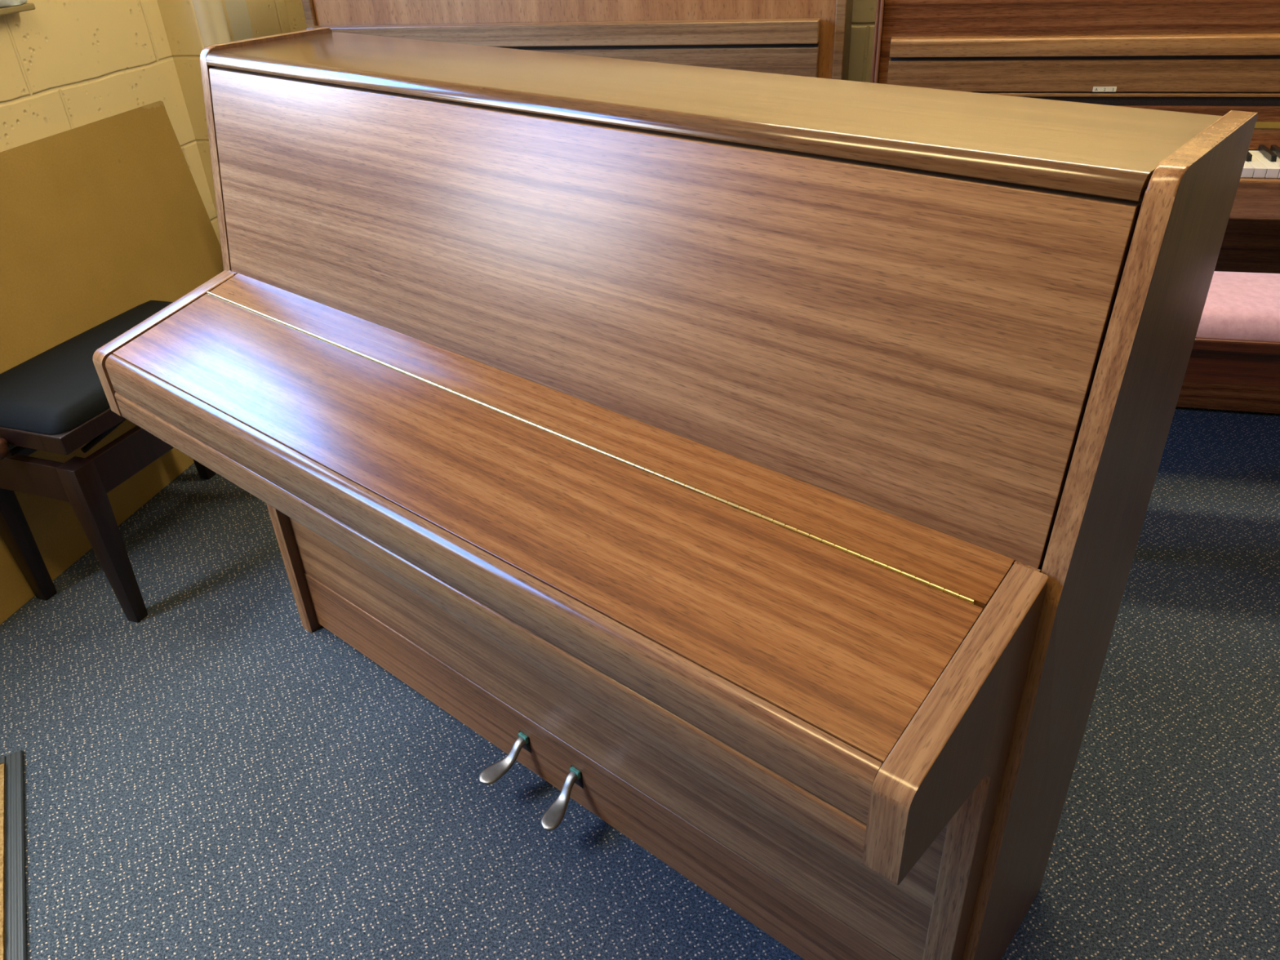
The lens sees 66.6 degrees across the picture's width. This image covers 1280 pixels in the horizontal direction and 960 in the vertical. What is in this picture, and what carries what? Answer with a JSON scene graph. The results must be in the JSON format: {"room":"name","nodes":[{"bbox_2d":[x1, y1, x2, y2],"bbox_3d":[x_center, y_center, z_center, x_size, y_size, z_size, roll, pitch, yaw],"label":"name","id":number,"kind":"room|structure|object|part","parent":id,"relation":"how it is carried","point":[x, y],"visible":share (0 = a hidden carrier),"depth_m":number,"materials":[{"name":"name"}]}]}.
{"room":"music room","nodes":[
{"label":"music room","id":0,"kind":"room"},
{"bbox_2d":[0,0,221,246],"bbox_3d":[-2.028,0.165,-0.001,0.140,2.500,5.952,5,33,13],"label":"wall","id":1,"kind":"structure","parent":0,"point":[65,65],"depth_m":2.31,"materials":[{"name":"yellow paint"}]},
{"bbox_2d":[0,3,35,15],"bbox_3d":[-1.461,-0.815,1.785,0.105,0.013,0.830,5,33,13],"label":"trim","id":2,"kind":"structure","parent":1,"relation":"attached to","point":[25,6],"depth_m":2.07,"materials":[{"name":"brown paint"}]},
{"bbox_2d":[0,0,26,7],"bbox_3d":[-1.389,-0.999,1.967,0.131,0.097,0.398,5,33,13],"label":"plastic bag","id":3,"kind":"object","parent":2,"relation":"on","point":[3,3],"visible":1,"depth_m":2.05,"materials":[{"name":"white plastic"}]},
{"bbox_2d":[156,0,290,218],"bbox_3d":[-1.223,-1.506,2.594,0.240,2.500,0.428,5,33,13],"label":"wall","id":4,"kind":"structure","parent":0,"point":[245,19],"depth_m":2.64,"materials":[{"name":"yellow paint"}]},
{"bbox_2d":[191,0,231,47],"bbox_3d":[-1.134,-1.413,2.439,0.019,2.500,0.110,5,33,13],"label":"trim","id":5,"kind":"structure","parent":4,"relation":"attached to","point":[210,14],"depth_m":2.55,"materials":[{"name":"beige"}]},
{"bbox_2d":[284,0,876,82],"bbox_3d":[1.766,-1.377,2.145,6.265,2.500,0.120,5,33,13],"label":"wall","id":6,"kind":"structure","parent":0,"point":[864,11],"depth_m":2.57,"materials":[{"name":"yellow paint"}]},
{"bbox_2d":[0,406,1279,959],"bbox_3d":[1.071,1.432,0.175,6.425,0.100,6.780,5,33,13],"label":"floor","id":7,"kind":"structure","parent":0,"point":[213,775],"depth_m":1.64,"materials":[{"name":"blue carpet"}]},
{"bbox_2d":[0,750,26,959],"bbox_3d":[-1.113,0.712,1.390,0.420,0.016,0.750,-18,35,-23],"label":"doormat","id":8,"kind":"object","parent":7,"relation":"on","point":[13,944],"visible":1,"depth_m":1.55,"materials":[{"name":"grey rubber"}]},
{"bbox_2d":[0,300,216,622],"bbox_3d":[-1.111,-0.071,2.180,0.312,0.502,0.646,9,34,18],"label":"stool","id":9,"kind":"object","parent":7,"relation":"on","point":[55,401],"visible":0.52,"depth_m":1.92,"materials":[{"name":"brown wood"}]},
{"bbox_3d":[-1.221,-0.062,1.847,0.050,0.050,0.037,9,34,18],"label":"lift knob","id":10,"kind":"part","parent":9,"relation":"part of","materials":[{"name":"brown wood"}]},
{"bbox_3d":[-1.117,-0.197,2.101,0.012,0.011,0.574,9,34,18],"label":"lift rod","id":11,"kind":"part","parent":9,"relation":"part of","materials":[{"name":"black metal"}]},
{"bbox_3d":[-1.322,0.094,2.044,0.047,0.386,0.047,9,34,18],"label":"leg","id":12,"kind":"part","parent":9,"relation":"part of","materials":[{"name":"brown wood"}]},
{"bbox_3d":[-1.119,-0.230,2.080,0.310,0.038,0.570,9,34,18],"label":"seat frame","id":13,"kind":"part","parent":9,"relation":"part of","materials":[{"name":"brown wood"}]},
{"bbox_2d":[0,300,173,434],"bbox_3d":[-1.121,-0.265,2.058,0.302,0.044,0.562,9,34,18],"label":"seat cushion","id":14,"kind":"object","parent":9,"relation":"on","point":[58,390],"depth_m":1.90,"materials":[{"name":"black leather"}]},
{"bbox_3d":[-1.073,0.132,1.963,0.047,0.386,0.047,9,34,18],"label":"leg","id":15,"kind":"part","parent":9,"relation":"part of","materials":[{"name":"brown wood"}]},
{"bbox_3d":[-1.145,-0.176,2.459,0.047,0.386,0.047,9,34,18],"label":"leg","id":16,"kind":"part","parent":9,"relation":"part of","materials":[{"name":"brown wood"}]},
{"bbox_2d":[0,100,223,624],"bbox_3d":[-1.332,-0.290,2.226,0.125,0.843,1.300,5,33,13],"label":"board","id":17,"kind":"object","parent":7,"relation":"on","point":[102,220],"visible":0.56,"depth_m":2.31,"materials":[{"name":"yellow wood"}]},
{"bbox_2d":[301,0,853,80],"bbox_3d":[-0.177,-0.823,2.624,1.410,1.222,0.530,5,33,13],"label":"upright piano","id":18,"kind":"object","parent":7,"relation":"on","point":[797,37],"visible":0.16,"depth_m":2.36,"materials":[{"name":"brown wood"}]},
{"bbox_3d":[-0.812,-0.936,2.877,0.024,1.200,0.290,5,33,13],"label":"panel","id":19,"kind":"part","parent":18,"relation":"part of","materials":[{"name":"brown wood"}]},
{"bbox_3d":[0.514,-0.813,2.571,0.024,1.200,0.290,5,33,13],"label":"panel","id":20,"kind":"part","parent":18,"relation":"part of","materials":[{"name":"brown wood"}]},
{"bbox_2d":[92,26,1257,959],"bbox_3d":[-0.147,0.032,1.379,1.420,1.096,0.541,22,40,34],"label":"upright piano","id":21,"kind":"object","parent":7,"relation":"on","point":[764,466],"visible":1,"depth_m":1.02,"materials":[{"name":"brown wood"}]},
{"bbox_3d":[-0.754,0.023,1.761,0.032,0.757,0.248,22,40,34],"label":"arm","id":22,"kind":"part","parent":21,"relation":"part of"},
{"bbox_3d":[-0.601,-0.242,1.852,0.021,1.096,0.292,22,40,34],"label":"panel","id":23,"kind":"part","parent":21,"relation":"part of","materials":[{"name":"brown wood"}]},
{"bbox_3d":[-0.165,0.197,1.447,1.329,0.456,0.018,22,40,34],"label":"panel","id":24,"kind":"part","parent":21,"relation":"part of","materials":[{"name":"brown wood"}]},
{"bbox_3d":[-0.152,-0.283,1.195,1.370,0.311,0.069,22,40,34],"label":"panel","id":25,"kind":"part","parent":21,"relation":"part of","materials":[{"name":"brown wood"}]},
{"bbox_3d":[-0.072,-0.484,1.191,1.373,0.019,0.235,22,40,34],"label":"lid","id":26,"kind":"part","parent":21,"relation":"part of","materials":[{"name":"brown wood"}]},
{"bbox_3d":[0.285,0.453,0.991,0.032,0.757,0.248,22,40,34],"label":"arm","id":27,"kind":"part","parent":21,"relation":"part of"},
{"bbox_3d":[0.466,0.199,1.062,0.021,1.096,0.292,22,40,34],"label":"panel","id":28,"kind":"part","parent":21,"relation":"part of","materials":[{"name":"brown wood"}]},
{"bbox_2d":[870,0,1279,413],"bbox_3d":[1.265,-0.690,2.273,1.474,1.243,0.520,5,33,13],"label":"upright piano","id":29,"kind":"object","parent":7,"relation":"on","point":[1211,57],"visible":0.3,"depth_m":2.13,"materials":[{"name":"red wood"}]},
{"bbox_3d":[0.541,-1.029,2.208,0.016,0.450,0.008,5,33,13],"label":"moulding","id":30,"kind":"part","parent":29,"relation":"part of","materials":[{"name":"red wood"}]},
{"bbox_3d":[0.593,-0.800,2.526,0.016,1.220,0.300,5,33,13],"label":"panel","id":31,"kind":"part","parent":29,"relation":"part of","materials":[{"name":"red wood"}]},
{"bbox_3d":[1.242,-1.003,2.048,1.420,0.415,0.016,5,33,13],"label":"panel","id":32,"kind":"part","parent":29,"relation":"part of","materials":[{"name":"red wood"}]},
{"bbox_3d":[1.026,-0.863,2.151,0.048,0.010,0.004,5,33,13],"label":"name plate","id":33,"kind":"part","parent":29,"relation":"part of","materials":[{"name":"beige"}]},
{"bbox_3d":[1.242,-0.837,2.113,1.378,0.007,0.020,5,33,13],"label":"fallboard rail","id":34,"kind":"part","parent":29,"relation":"part of","materials":[{"name":"brown wood"}]},
{"bbox_3d":[1.294,-0.536,2.461,1.420,0.461,0.020,5,33,13],"label":"panel","id":35,"kind":"part","parent":29,"relation":"part of","materials":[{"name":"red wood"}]},
{"bbox_2d":[1182,271,1279,387],"bbox_3d":[1.238,-0.121,2.004,0.736,0.570,0.292,5,33,13],"label":"piano bench","id":36,"kind":"object","parent":7,"relation":"on","point":[1237,342],"visible":0.25,"depth_m":1.81,"materials":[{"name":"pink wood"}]},
{"bbox_3d":[1.228,-0.311,1.885,0.736,0.024,0.292,5,33,13],"label":"seat frame","id":37,"kind":"part","parent":36,"relation":"part of","materials":[{"name":"brown wood"}]},
{"bbox_2d":[1195,271,1279,342],"bbox_3d":[1.226,-0.342,1.866,0.720,0.049,0.276,5,33,13],"label":"seat cushion","id":38,"kind":"object","parent":36,"relation":"on","point":[1239,306],"depth_m":1.80,"materials":[{"name":"pink fabric"}]}
]}

